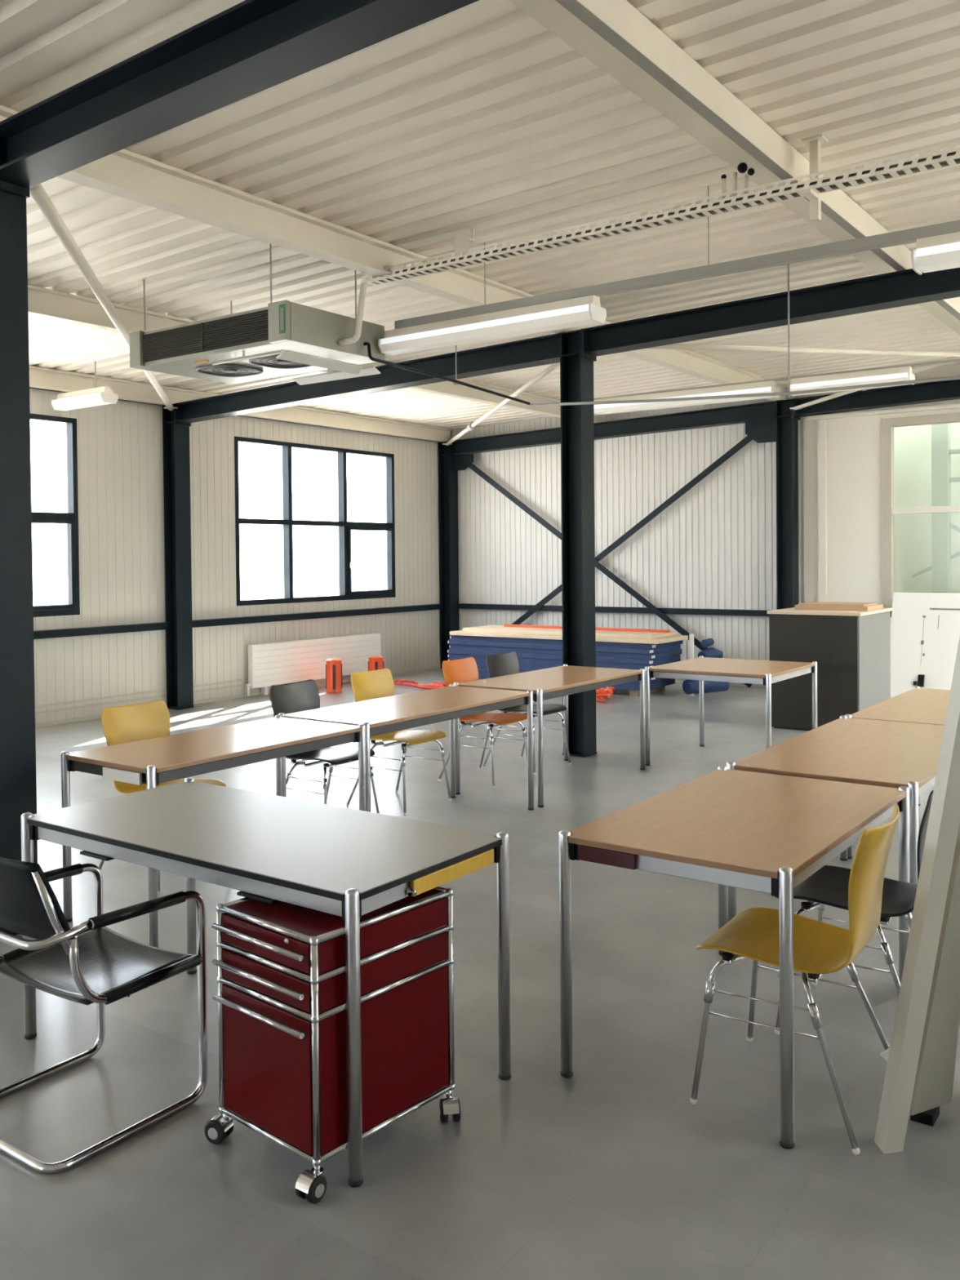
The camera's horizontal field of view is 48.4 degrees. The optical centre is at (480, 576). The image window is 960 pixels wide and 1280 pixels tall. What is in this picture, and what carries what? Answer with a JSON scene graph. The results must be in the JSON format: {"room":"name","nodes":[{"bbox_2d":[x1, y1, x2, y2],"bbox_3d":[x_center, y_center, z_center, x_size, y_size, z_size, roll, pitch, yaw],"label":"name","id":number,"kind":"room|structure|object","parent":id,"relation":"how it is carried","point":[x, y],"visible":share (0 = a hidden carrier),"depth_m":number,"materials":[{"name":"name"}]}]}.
{"room":"classroom","nodes":[
{"label":"classroom","id":0,"kind":"room"},
{"bbox_2d":[29,388,440,724],"bbox_3d":[-6.191,-0.303,7.640,0.144,3.620,19.578,0,1,36],"label":"wall","id":1,"kind":"structure","parent":0,"point":[120,445],"depth_m":11.74,"materials":[{"name":"metal"}]},
{"bbox_2d":[30,413,79,617],"bbox_3d":[-4.798,-0.565,9.460,0.175,1.940,2.770,0,1,36],"label":"window","id":2,"kind":"structure","parent":1,"relation":"in","point":[70,518],"depth_m":10.52,"materials":[{"name":"paint"}]},
{"bbox_2d":[33,622,168,639],"bbox_3d":[-4.743,0.573,9.455,0.082,0.075,4.780,0,1,36],"label":"wall rail","id":3,"kind":"object","parent":1,"relation":"attached to","point":[51,633],"visible":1,"depth_m":10.68,"materials":[{"name":"metal"}]},
{"bbox_2d":[35,679,241,707],"bbox_3d":[-7.258,1.348,6.029,0.014,0.018,15.450,0,1,36],"label":"pipe","id":4,"kind":"object","parent":1,"relation":"attached to","point":[238,680],"visible":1,"depth_m":10.97,"materials":[{"name":"beige"}]},
{"bbox_2d":[35,684,241,714],"bbox_3d":[-7.258,1.408,6.030,0.014,0.018,15.450,0,1,36],"label":"pipe","id":5,"kind":"object","parent":1,"relation":"attached to","point":[228,686],"visible":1,"depth_m":10.97,"materials":[{"name":"beige"}]},
{"bbox_2d":[35,665,440,727],"bbox_3d":[-6.160,1.491,7.553,0.018,0.035,19.400,0,1,36],"label":"baseboard","id":6,"kind":"structure","parent":1,"relation":"attached to","point":[94,717],"depth_m":11.99,"materials":[{"name":"beige"}]},
{"bbox_2d":[234,435,395,605],"bbox_3d":[-1.986,-0.663,13.367,0.175,1.940,2.800,0,1,36],"label":"window","id":7,"kind":"structure","parent":1,"relation":"in","point":[345,566],"depth_m":13.58,"materials":[{"name":"paint"}]},
{"bbox_2d":[191,604,443,627],"bbox_3d":[-1.889,0.473,13.419,0.082,0.075,4.550,0,1,36],"label":"wall rail","id":8,"kind":"object","parent":1,"relation":"attached to","point":[283,617],"visible":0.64,"depth_m":13.08,"materials":[{"name":"metal"}]},
{"bbox_2d":[0,668,959,1279],"bbox_3d":[-0.045,1.590,3.215,15.260,0.120,19.740,0,1,36],"label":"floor","id":9,"kind":"structure","parent":0,"point":[609,1170],"depth_m":3.10,"materials":[{"name":"concrete"}]},
{"bbox_2d":[0,190,37,935],"bbox_3d":[-2.065,-0.159,4.576,0.204,3.365,0.204,0,1,36],"label":"steel column","id":10,"kind":"structure","parent":9,"relation":"on","point":[18,785],"depth_m":4.54,"materials":[{"name":"metal"}]},
{"bbox_2d":[0,0,479,198],"bbox_3d":[1.977,-1.843,1.624,9.800,0.480,0.200,0,1,36],"label":"roof beam","id":11,"kind":"structure","parent":10,"relation":"attached to","point":[250,47],"depth_m":3.74,"materials":[{"name":"metal"}]},
{"bbox_2d":[0,857,208,1173],"bbox_3d":[-1.180,1.134,3.074,0.532,0.818,0.566,0,1,36],"label":"armchair","id":12,"kind":"object","parent":9,"relation":"on","point":[87,962],"visible":1,"depth_m":3.04,"materials":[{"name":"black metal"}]},
{"bbox_2d":[93,699,226,894],"bbox_3d":[-1.597,1.080,5.391,0.524,0.849,0.516,0,1,35],"label":"shell chair","id":13,"kind":"object","parent":9,"relation":"on","point":[128,723],"visible":0.38,"depth_m":5.49,"materials":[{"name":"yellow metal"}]},
{"bbox_2d":[162,404,194,710],"bbox_3d":[-3.232,-0.209,11.429,0.204,3.236,0.204,0,1,36],"label":"steel column","id":14,"kind":"structure","parent":9,"relation":"on","point":[176,453],"depth_m":11.41,"materials":[{"name":"metal"}]},
{"bbox_2d":[29,183,177,410],"bbox_3d":[-2.618,-1.770,8.049,0.141,0.154,6.664,-1,1,-11],"label":"brace","id":15,"kind":"object","parent":14,"relation":"attached to","point":[37,192],"visible":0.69,"depth_m":6.00,"materials":[{"name":"white paint"}]},
{"bbox_2d":[173,333,559,426],"bbox_3d":[-1.239,-1.771,9.955,4.746,0.348,0.200,0,1,36],"label":"roof beam","id":16,"kind":"structure","parent":14,"relation":"attached to","point":[545,349],"depth_m":9.65,"materials":[{"name":"metal"}]},
{"bbox_2d":[27,284,601,422],"bbox_3d":[-4.093,-1.878,6.030,0.100,0.186,19.440,0,1,36],"label":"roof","id":17,"kind":"structure","parent":16,"relation":"on","point":[44,303],"depth_m":8.09,"materials":[{"name":"white paint"}]},
{"bbox_2d":[60,715,366,947],"bbox_3d":[-1.207,1.131,5.048,0.637,0.752,1.312,0,1,36],"label":"table","id":18,"kind":"object","parent":9,"relation":"on","point":[166,758],"visible":0.88,"depth_m":4.82,"materials":[{"name":"brown wood"}]},
{"bbox_2d":[102,766,142,785],"bbox_3d":[-1.490,0.829,4.447,0.250,0.048,0.014,0,1,36],"label":"panel","id":19,"kind":"object","parent":18,"relation":"attached to","point":[113,774],"visible":1,"depth_m":4.43,"materials":[{"name":"white paint"}]},
{"bbox_2d":[20,777,511,1187],"bbox_3d":[-0.716,1.157,3.404,1.497,0.752,0.710,0,1,36],"label":"desk","id":20,"kind":"object","parent":9,"relation":"on","point":[348,864],"visible":0.93,"depth_m":3.23,"materials":[{"name":"laminate"}]},
{"bbox_2d":[409,848,493,896],"bbox_3d":[-0.074,0.839,3.043,0.014,0.044,0.378,0,1,36],"label":"panel","id":21,"kind":"object","parent":20,"relation":"attached to","point":[430,881],"visible":1,"depth_m":3.03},
{"bbox_2d":[245,632,381,695],"bbox_3d":[-2.015,1.066,13.191,0.104,0.600,2.290,0,1,36],"label":"radiator","id":22,"kind":"object","parent":9,"relation":"on","point":[279,663],"visible":0.89,"depth_m":12.96,"materials":[{"name":"metal"}]},
{"bbox_2d":[269,679,379,813],"bbox_3d":[-0.932,1.058,6.280,0.524,0.849,0.516,0,1,34],"label":"shell chair","id":23,"kind":"object","parent":9,"relation":"on","point":[298,696],"visible":0.62,"depth_m":6.33,"materials":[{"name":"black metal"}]},
{"bbox_2d":[204,886,461,1204],"bbox_3d":[-0.398,1.212,2.966,0.498,0.652,0.589,0,1,41],"label":"drawer pedestal","id":24,"kind":"object","parent":9,"relation":"on","point":[281,998],"visible":0.76,"depth_m":2.81,"materials":[{"name":"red metal"}]},
{"bbox_2d":[204,1112,234,1139],"bbox_3d":[-0.714,1.502,2.925,0.067,0.050,0.060,0,1,21],"label":"hood","id":25,"kind":"object","parent":24,"relation":"attached to","point":[220,1126],"depth_m":2.90,"materials":[{"name":"silver metal"}]},
{"bbox_2d":[295,1168,327,1197],"bbox_3d":[-0.419,1.504,2.648,0.062,0.050,0.070,0,1,41],"label":"hood","id":26,"kind":"object","parent":24,"relation":"attached to","point":[311,1183],"depth_m":2.63,"materials":[{"name":"silver metal"}]},
{"bbox_2d":[439,1096,461,1117],"bbox_3d":[-0.085,1.494,3.009,0.060,0.050,0.067,-1,1,-9],"label":"hood","id":27,"kind":"object","parent":24,"relation":"attached to","point":[447,1104],"depth_m":2.99,"materials":[{"name":"silver metal"}]},
{"bbox_2d":[325,658,342,693],"bbox_3d":[-1.727,1.178,12.636,0.188,0.390,0.188,0,1,36],"label":"canister","id":28,"kind":"object","parent":9,"relation":"on","point":[333,666],"visible":1,"depth_m":12.56,"materials":[{"name":"orange plastic"}]},
{"bbox_2d":[346,668,452,815],"bbox_3d":[-0.532,1.042,6.904,0.524,0.849,0.516,0,1,35],"label":"shell chair","id":29,"kind":"object","parent":9,"relation":"on","point":[374,684],"visible":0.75,"depth_m":6.94,"materials":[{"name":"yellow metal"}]},
{"bbox_2d":[278,684,533,812],"bbox_3d":[-0.379,1.101,6.253,0.652,0.752,1.567,0,1,36],"label":"table","id":30,"kind":"object","parent":9,"relation":"on","point":[384,715],"visible":0.77,"depth_m":6.15,"materials":[{"name":"brown wood"}]},
{"bbox_2d":[393,679,446,688],"bbox_3d":[-0.718,1.320,13.078,1.187,0.064,0.430,0,1,36],"label":"heap","id":31,"kind":"object","parent":9,"relation":"on","point":[434,685],"visible":0.66,"depth_m":13.00,"materials":[{"name":"red fabric"}]},
{"bbox_2d":[438,441,458,668],"bbox_3d":[-0.445,-0.306,15.299,0.204,3.236,0.204,0,1,36],"label":"steel column","id":32,"kind":"structure","parent":9,"relation":"on","point":[447,477],"depth_m":15.29,"materials":[{"name":"metal"}]},
{"bbox_2d":[29,365,453,441],"bbox_3d":[-6.105,-1.821,7.480,0.100,0.186,19.440,0,1,36],"label":"ceiling beam","id":33,"kind":"structure","parent":32,"relation":"on","point":[39,377],"depth_m":12.22,"materials":[{"name":"metal"}]},
{"bbox_2d":[442,362,559,445],"bbox_3d":[0.191,-1.867,11.913,0.141,0.138,6.644,-1,1,-12],"label":"brace","id":34,"kind":"object","parent":32,"relation":"attached to","point":[472,425],"visible":0.84,"depth_m":11.37,"materials":[{"name":"white paint"}]},
{"bbox_2d":[453,453,751,688],"bbox_3d":[1.435,-0.201,13.949,4.411,3.041,0.031,0,1,36],"label":"brace","id":35,"kind":"object","parent":32,"relation":"attached to","point":[461,462],"visible":0.87,"depth_m":14.28,"materials":[{"name":"paint"}]},
{"bbox_2d":[448,400,775,457],"bbox_3d":[1.547,-1.868,13.826,4.746,0.348,0.200,0,1,36],"label":"roof beam","id":36,"kind":"structure","parent":32,"relation":"attached to","point":[741,414],"depth_m":13.50,"materials":[{"name":"metal"}]},
{"bbox_2d":[437,657,527,788],"bbox_3d":[0.028,1.023,7.647,0.524,0.849,0.516,0,1,36],"label":"shell chair","id":37,"kind":"object","parent":9,"relation":"on","point":[465,669],"visible":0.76,"depth_m":7.68,"materials":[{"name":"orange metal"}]},
{"bbox_2d":[481,651,571,775],"bbox_3d":[0.343,1.012,8.086,0.524,0.849,0.516,0,1,38],"label":"shell chair","id":38,"kind":"object","parent":9,"relation":"on","point":[500,664],"visible":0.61,"depth_m":8.12,"materials":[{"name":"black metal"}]},
{"bbox_2d":[453,663,645,807],"bbox_3d":[0.525,1.069,7.537,0.700,0.752,1.447,0,1,36],"label":"table","id":39,"kind":"object","parent":9,"relation":"on","point":[565,680],"visible":0.84,"depth_m":7.31,"materials":[{"name":"brown wood"}]},
{"bbox_2d":[560,329,597,757],"bbox_3d":[0.785,-0.258,8.536,0.204,3.365,0.204,0,1,36],"label":"steel column","id":40,"kind":"structure","parent":9,"relation":"on","point":[576,372],"depth_m":8.52,"materials":[{"name":"metal"}]},
{"bbox_2d":[0,105,787,400],"bbox_3d":[-2.121,-1.934,4.609,0.120,0.186,19.440,0,1,36],"label":"ceiling beam","id":41,"kind":"structure","parent":40,"relation":"on","point":[123,173],"depth_m":6.05,"materials":[{"name":"metal"}]},
{"bbox_2d":[593,358,959,399],"bbox_3d":[5.425,-1.763,8.128,10.700,0.171,0.192,0,1,36],"label":"lamp","id":42,"kind":"object","parent":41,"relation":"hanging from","point":[904,373],"depth_m":9.60,"materials":[{"name":"metal"}]},
{"bbox_2d":[790,372,907,388],"bbox_3d":[3.336,-1.754,9.632,1.030,0.038,0.184,0,1,36],"label":"diffuser","id":43,"kind":"object","parent":42,"relation":"attached to","point":[876,377],"depth_m":9.55,"materials":[{"name":"white"}]},
{"bbox_2d":[581,267,959,361],"bbox_3d":[4.827,-1.943,5.584,9.800,0.480,0.200,0,1,36],"label":"roof beam","id":44,"kind":"structure","parent":40,"relation":"attached to","point":[907,286],"depth_m":7.54,"materials":[{"name":"metal"}]},
{"bbox_2d":[629,685,665,696],"bbox_3d":[1.942,1.306,12.376,0.100,0.075,0.700,0,1,36],"label":"bearer","id":45,"kind":"object","parent":9,"relation":"on","point":[632,692],"visible":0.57,"depth_m":12.12,"materials":[{"name":"wood"}]},
{"bbox_2d":[478,674,675,690],"bbox_3d":[0.996,1.236,13.043,2.664,0.059,0.800,0,1,36],"label":"panel","id":46,"kind":"object","parent":45,"relation":"on","point":[626,686],"visible":0.11,"depth_m":12.17,"materials":[{"name":"blue paint"}]},
{"bbox_2d":[477,669,674,684],"bbox_3d":[1.005,1.177,13.032,2.664,0.059,0.800,0,1,36],"label":"panel","id":47,"kind":"object","parent":46,"relation":"on","point":[480,671],"visible":0.02,"depth_m":12.23,"materials":[{"name":"blue paint"}]},
{"bbox_2d":[476,664,661,680],"bbox_3d":[0.998,1.117,13.046,2.844,0.059,0.800,0,1,36],"label":"panel","id":48,"kind":"object","parent":47,"relation":"on","point":[523,669],"visible":0.13,"depth_m":12.89,"materials":[{"name":"blue paint"}]},
{"bbox_2d":[448,657,639,670],"bbox_3d":[0.984,1.058,13.060,2.844,0.059,0.800,0,1,36],"label":"panel","id":49,"kind":"object","parent":48,"relation":"on","point":[477,661],"visible":0.2,"depth_m":12.82,"materials":[{"name":"blue paint"}]},
{"bbox_2d":[448,653,680,669],"bbox_3d":[0.982,1.000,13.058,2.844,0.059,0.800,0,1,36],"label":"panel","id":50,"kind":"object","parent":49,"relation":"on","point":[633,666],"visible":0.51,"depth_m":12.60,"materials":[{"name":"blue paint"}]},
{"bbox_2d":[447,648,679,664],"bbox_3d":[0.976,0.941,13.047,2.844,0.059,0.800,0,1,36],"label":"panel","id":51,"kind":"object","parent":50,"relation":"on","point":[537,655],"visible":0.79,"depth_m":12.59,"materials":[{"name":"blue paint"}]},
{"bbox_2d":[449,644,682,659],"bbox_3d":[1.000,0.881,13.056,2.844,0.059,0.800,0,1,36],"label":"panel","id":52,"kind":"object","parent":51,"relation":"on","point":[648,656],"visible":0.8,"depth_m":12.65,"materials":[{"name":"blue paint"}]},
{"bbox_2d":[448,639,680,653],"bbox_3d":[0.979,0.823,13.047,2.844,0.059,0.800,0,1,36],"label":"panel","id":53,"kind":"object","parent":52,"relation":"on","point":[539,646],"visible":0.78,"depth_m":12.66,"materials":[{"name":"blue paint"}]},
{"bbox_2d":[449,635,683,648],"bbox_3d":[1.007,0.763,13.052,2.844,0.059,0.800,0,1,36],"label":"panel","id":54,"kind":"object","parent":53,"relation":"on","point":[646,646],"visible":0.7,"depth_m":12.69,"materials":[{"name":"blue paint"}]},
{"bbox_2d":[449,630,688,644],"bbox_3d":[1.020,0.712,12.976,2.900,0.045,0.780,0,1,36],"label":"board","id":55,"kind":"object","parent":54,"relation":"on","point":[674,637],"visible":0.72,"depth_m":12.56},
{"bbox_2d":[462,625,676,638],"bbox_3d":[1.046,0.667,13.054,2.650,0.040,0.660,0,1,36],"label":"board","id":56,"kind":"object","parent":55,"relation":"on","point":[495,628],"visible":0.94,"depth_m":12.83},
{"bbox_2d":[503,624,670,632],"bbox_3d":[1.258,0.630,13.049,2.300,0.030,0.060,0,1,36],"label":"plank","id":57,"kind":"object","parent":56,"relation":"on","point":[505,625],"visible":0.89,"depth_m":12.82,"materials":[{"name":"orange wood"}]},
{"bbox_2d":[682,633,728,696],"bbox_3d":[2.567,0.992,12.139,0.546,0.700,0.197,-1,1,-27],"label":"bundle","id":58,"kind":"object","parent":9,"relation":"on","point":[691,687],"visible":0.56,"depth_m":12.06,"materials":[{"name":"blue fabric"}]},
{"bbox_2d":[644,655,817,765],"bbox_3d":[1.937,1.044,8.194,0.984,0.752,1.024,0,1,36],"label":"table","id":59,"kind":"object","parent":9,"relation":"on","point":[702,668],"visible":0.93,"depth_m":8.04,"materials":[{"name":"brown wood"}]},
{"bbox_2d":[558,765,909,1149],"bbox_3d":[0.893,1.139,3.549,0.728,0.752,1.241,0,1,36],"label":"table","id":60,"kind":"object","parent":9,"relation":"on","point":[766,833],"visible":0.88,"depth_m":3.26,"materials":[{"name":"brown wood"}]},
{"bbox_2d":[577,844,636,870],"bbox_3d":[0.377,0.833,3.173,0.190,0.044,0.016,0,1,36],"label":"panel","id":61,"kind":"object","parent":60,"relation":"attached to","point":[595,855],"visible":1,"depth_m":3.16,"materials":[{"name":"red metal"}]},
{"bbox_2d":[775,399,798,609],"bbox_3d":[3.571,-0.355,12.406,0.204,3.365,0.204,0,1,36],"label":"steel column","id":62,"kind":"structure","parent":9,"relation":"on","point":[786,427],"depth_m":12.39,"materials":[{"name":"metal"}]},
{"bbox_2d":[511,418,776,624],"bbox_3d":[1.599,-0.265,13.844,4.661,3.171,0.056,0,1,36],"label":"brace","id":63,"kind":"object","parent":62,"relation":"attached to","point":[764,430],"visible":0.84,"depth_m":13.10,"materials":[{"name":"paint"}]},
{"bbox_2d":[792,379,959,420],"bbox_3d":[7.613,-2.040,9.454,9.800,0.480,0.200,0,1,36],"label":"roof beam","id":64,"kind":"structure","parent":62,"relation":"attached to","point":[944,390],"depth_m":11.72,"materials":[{"name":"metal"}]},
{"bbox_2d":[789,356,959,409],"bbox_3d":[3.962,-1.944,10.872,0.140,0.134,2.848,-1,1,-16],"label":"brace","id":65,"kind":"object","parent":64,"relation":"attached to","point":[926,366],"visible":0.44,"depth_m":11.24,"materials":[{"name":"white paint"}]},
{"bbox_2d":[647,343,959,356],"bbox_3d":[2.641,-1.923,9.033,3.502,0.084,0.141,-1,1,-14],"label":"brace","id":66,"kind":"object","parent":65,"relation":"attached to","point":[673,346],"visible":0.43,"depth_m":9.07,"materials":[{"name":"white paint"}]},
{"bbox_2d":[689,804,899,1155],"bbox_3d":[0.948,1.097,3.142,0.524,0.849,0.516,0,1,34],"label":"shell chair","id":67,"kind":"object","parent":9,"relation":"on","point":[820,948],"visible":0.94,"depth_m":3.06,"materials":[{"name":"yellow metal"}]},
{"bbox_2d":[767,607,892,730],"bbox_3d":[3.262,0.840,9.928,0.840,1.072,1.012,0,1,36],"label":"base cabinet","id":68,"kind":"object","parent":9,"relation":"on","point":[851,650],"visible":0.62,"depth_m":9.55,"materials":[{"name":"grey laminate"}]},
{"bbox_2d":[767,607,892,616],"bbox_3d":[3.257,0.317,9.919,0.840,0.027,1.012,0,1,36],"label":"countertop","id":69,"kind":"structure","parent":68,"relation":"on","point":[792,611],"depth_m":9.58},
{"bbox_2d":[795,601,883,611],"bbox_3d":[3.338,0.275,9.928,0.660,0.056,0.500,0,1,36],"label":"carton","id":70,"kind":"object","parent":69,"relation":"on","point":[820,606],"visible":1,"depth_m":9.77,"materials":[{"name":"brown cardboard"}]},
{"bbox_2d":[726,715,944,930],"bbox_3d":[1.736,1.109,4.724,0.742,0.752,1.517,0,1,36],"label":"table","id":71,"kind":"object","parent":9,"relation":"on","point":[876,753],"visible":0.61,"depth_m":4.44,"materials":[{"name":"brown wood"}]},
{"bbox_2d":[773,790,933,1035],"bbox_3d":[1.311,1.085,3.596,0.524,0.849,0.516,0,1,32],"label":"shell chair","id":72,"kind":"object","parent":9,"relation":"on","point":[828,886],"visible":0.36,"depth_m":3.56,"materials":[{"name":"black"}]},
{"bbox_2d":[844,685,950,858],"bbox_3d":[2.618,1.079,5.932,0.742,0.752,1.457,0,1,36],"label":"table","id":73,"kind":"object","parent":9,"relation":"on","point":[917,704],"visible":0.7,"depth_m":5.81,"materials":[{"name":"brown wood"}]},
{"bbox_2d":[874,636,959,1154],"bbox_3d":[1.227,0.401,2.736,0.432,2.250,0.089,0,1,36],"label":"plank","id":74,"kind":"object","parent":9,"relation":"on","point":[944,820],"visible":1,"depth_m":2.77,"materials":[{"name":"wood"}]},
{"bbox_2d":[890,592,959,697],"bbox_3d":[5.209,0.758,10.938,1.960,1.160,0.405,0,1,36],"label":"whiteboard","id":75,"kind":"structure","parent":9,"relation":"on","point":[925,627],"depth_m":11.30,"materials":[{"name":"white paint"}]},
{"bbox_2d":[909,822,959,1126],"bbox_3d":[1.294,1.021,2.978,0.176,1.000,0.167,0,1,36],"label":"leaning board","id":76,"kind":"object","parent":9,"relation":"on","point":[933,1087],"visible":0.91,"depth_m":2.96,"materials":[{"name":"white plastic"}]},
{"bbox_2d":[0,0,959,429],"bbox_3d":[-0.051,-2.169,3.187,15.300,0.558,20.000,0,1,36],"label":"ceiling","id":77,"kind":"structure","parent":0,"point":[477,115],"depth_m":5.52,"materials":[{"name":"metal"}]},
{"bbox_2d":[51,360,118,411],"bbox_3d":[-3.714,-1.798,10.023,0.774,0.405,0.192,0,1,36],"label":"lamp","id":78,"kind":"object","parent":77,"relation":"hanging from","point":[104,395],"depth_m":9.92,"materials":[{"name":"white paint"}]},
{"bbox_2d":[53,392,100,404],"bbox_3d":[-3.713,-1.665,10.025,0.730,0.038,0.184,0,1,36],"label":"diffuser","id":79,"kind":"object","parent":78,"relation":"attached to","point":[80,397],"depth_m":9.95,"materials":[{"name":"white"}]},
{"bbox_2d":[128,243,384,385],"bbox_3d":[-1.536,-1.717,7.290,1.540,0.704,0.914,0,1,36],"label":"air conditioning unit","id":80,"kind":"object","parent":77,"relation":"hanging from","point":[282,338],"visible":1,"depth_m":6.98,"materials":[{"name":"silver metal"}]},
{"bbox_2d":[142,309,268,362],"bbox_3d":[-1.799,-1.563,6.958,1.240,0.184,0.024,0,1,36],"label":"grille","id":81,"kind":"object","parent":80,"relation":"attached to","point":[246,330],"depth_m":6.93,"materials":[{"name":"grey"}]},
{"bbox_2d":[363,342,529,404],"bbox_3d":[-0.171,-1.458,7.771,0.104,0.211,1.892,0,1,36],"label":"cable","id":82,"kind":"object","parent":80,"relation":"attached to","point":[367,344],"visible":1,"depth_m":7.53,"materials":[{"name":"black plastic"}]},
{"bbox_2d":[454,227,474,253],"bbox_3d":[-0.077,-2.012,6.392,0.105,0.167,0.115,0,1,36],"label":"hanger","id":83,"kind":"object","parent":77,"relation":"attached to","point":[461,242],"visible":1,"depth_m":6.35,"materials":[{"name":"white paint"}]},
{"bbox_2d":[394,185,959,328],"bbox_3d":[3.513,-1.842,4.203,10.020,0.723,0.192,0,1,36],"label":"lamp trunking","id":84,"kind":"object","parent":77,"relation":"hanging from","point":[911,235],"depth_m":5.60,"materials":[{"name":"grey"}]},
{"bbox_2d":[377,294,606,355],"bbox_3d":[0.034,-1.569,6.715,1.624,0.150,0.192,0,1,36],"label":"lamp","id":85,"kind":"object","parent":84,"relation":"attached to","point":[584,310],"visible":1,"depth_m":6.60,"materials":[{"name":"white paint"}]},
{"bbox_2d":[380,304,588,344],"bbox_3d":[0.034,-1.562,6.715,1.580,0.038,0.184,0,1,36],"label":"diffuser","id":86,"kind":"object","parent":85,"relation":"attached to","point":[569,311],"depth_m":6.60,"materials":[{"name":"white"}]},
{"bbox_2d":[915,241,959,257],"bbox_3d":[2.769,-1.552,4.746,1.540,0.038,0.184,0,1,36],"label":"diffuser","id":87,"kind":"object","parent":84,"relation":"attached to","point":[944,249],"depth_m":5.07,"materials":[{"name":"white"}]},
{"bbox_2d":[593,380,779,415],"bbox_3d":[1.988,-1.765,10.602,1.954,0.150,0.192,0,1,36],"label":"lamp","id":88,"kind":"object","parent":77,"relation":"hanging from","point":[766,386],"visible":0.73,"depth_m":10.50,"materials":[{"name":"white paint"}]},
{"bbox_2d":[593,386,771,408],"bbox_3d":[1.988,-1.759,10.602,1.910,0.038,0.184,0,1,36],"label":"diffuser","id":89,"kind":"object","parent":88,"relation":"attached to","point":[735,390],"depth_m":10.50,"materials":[{"name":"white"}]},
{"bbox_2d":[508,0,959,335],"bbox_3d":[-0.170,-2.013,3.202,0.330,0.156,19.440,0,1,36],"label":"ceiling beam","id":90,"kind":"structure","parent":77,"relation":"attached to","point":[613,35],"depth_m":4.64,"materials":[{"name":"metal"}]},
{"bbox_2d":[529,263,959,406],"bbox_3d":[4.325,-1.689,5.718,9.671,0.942,0.022,0,1,36],"label":"conduit","id":91,"kind":"object","parent":77,"relation":"hanging from","point":[788,393],"visible":0.9,"depth_m":7.31,"materials":[{"name":"grey"}]},
{"bbox_2d":[801,134,828,222],"bbox_3d":[1.623,-1.947,5.215,0.100,0.394,0.185,0,1,36],"label":"hanger","id":92,"kind":"object","parent":77,"relation":"hanging from","point":[815,143],"visible":0.91,"depth_m":5.23,"materials":[{"name":"white paint"}]},
{"bbox_2d":[361,141,959,286],"bbox_3d":[3.334,-1.895,3.938,10.000,0.068,0.103,0,1,36],"label":"cable tray","id":93,"kind":"object","parent":92,"relation":"hanging from","point":[949,159],"visible":0.98,"depth_m":5.52,"materials":[{"name":"white"}]},
{"bbox_2d":[337,275,376,346],"bbox_3d":[-0.743,-1.703,6.838,0.320,0.444,0.107,0,1,11],"label":"pipe","id":94,"kind":"object","parent":93,"relation":"hanging from","point":[355,338],"visible":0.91,"depth_m":6.83,"materials":[{"name":"metal"}]},
{"bbox_2d":[376,151,959,281],"bbox_3d":[3.333,-1.889,3.936,9.800,0.042,0.076,0,1,36],"label":"cable bundle","id":95,"kind":"object","parent":93,"relation":"in","point":[953,153],"visible":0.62,"depth_m":5.52,"materials":[{"name":"grey"}]},
{"bbox_2d":[720,162,754,199],"bbox_3d":[1.305,-2.004,5.407,0.177,0.171,0.052,0,1,36],"label":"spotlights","id":96,"kind":"object","parent":93,"relation":"attached to","point":[742,167],"visible":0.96,"depth_m":5.39,"materials":[{"name":"white paint"}]},
{"bbox_2d":[450,363,959,661],"bbox_3d":[5.670,-0.645,11.135,15.010,3.950,0.160,0,1,36],"label":"wall","id":97,"kind":"structure","parent":0,"point":[713,547],"depth_m":13.29,"materials":[{"name":"metal"}]},
{"bbox_2d":[457,603,768,616],"bbox_3d":[1.623,0.428,13.940,4.710,0.070,0.081,0,1,36],"label":"wall rail","id":98,"kind":"object","parent":97,"relation":"attached to","point":[460,606],"visible":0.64,"depth_m":13.63,"materials":[{"name":"metal"}]},
{"bbox_2d":[817,419,826,601],"bbox_3d":[3.935,-0.234,12.270,0.090,3.120,0.039,0,1,36],"label":"trim","id":99,"kind":"structure","parent":97,"relation":"attached to","point":[822,432],"depth_m":12.24,"materials":[{"name":"beige paint"}]},
{"bbox_2d":[805,403,959,420],"bbox_3d":[7.726,-1.874,9.482,9.750,0.170,0.070,0,1,36],"label":"trim","id":100,"kind":"structure","parent":97,"relation":"attached to","point":[948,406],"depth_m":11.79,"materials":[{"name":"white paint"}]},
{"bbox_2d":[881,412,959,607],"bbox_3d":[5.631,-0.704,11.106,2.780,2.090,0.130,0,1,36],"label":"window","id":101,"kind":"structure","parent":97,"relation":"in","point":[888,509],"depth_m":11.82,"materials":[{"name":"beige"}]},
{"bbox_2d":[893,422,959,593],"bbox_3d":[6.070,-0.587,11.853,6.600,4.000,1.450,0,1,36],"label":"window pane","id":102,"kind":"structure","parent":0,"point":[912,444],"depth_m":13.12,"materials":[{"name":"glass"}]},
{"bbox_2d":[911,422,959,592],"bbox_3d":[6.049,-0.594,12.249,2.122,3.800,0.170,0,1,36],"label":"steel frame","id":103,"kind":"object","parent":102,"relation":"on","point":[941,451],"visible":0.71,"depth_m":12.60,"materials":[{"name":"grey"}]},
{"label":"outside","id":104,"kind":"structure","parent":0,"visible":0},
{"bbox_2d":[32,579,386,605],"bbox_3d":[-22.435,1.455,28.511,50.280,0.250,100.000,0,1,36],"label":"ground","id":105,"kind":"structure","parent":104,"point":[249,590],"depth_m":57.44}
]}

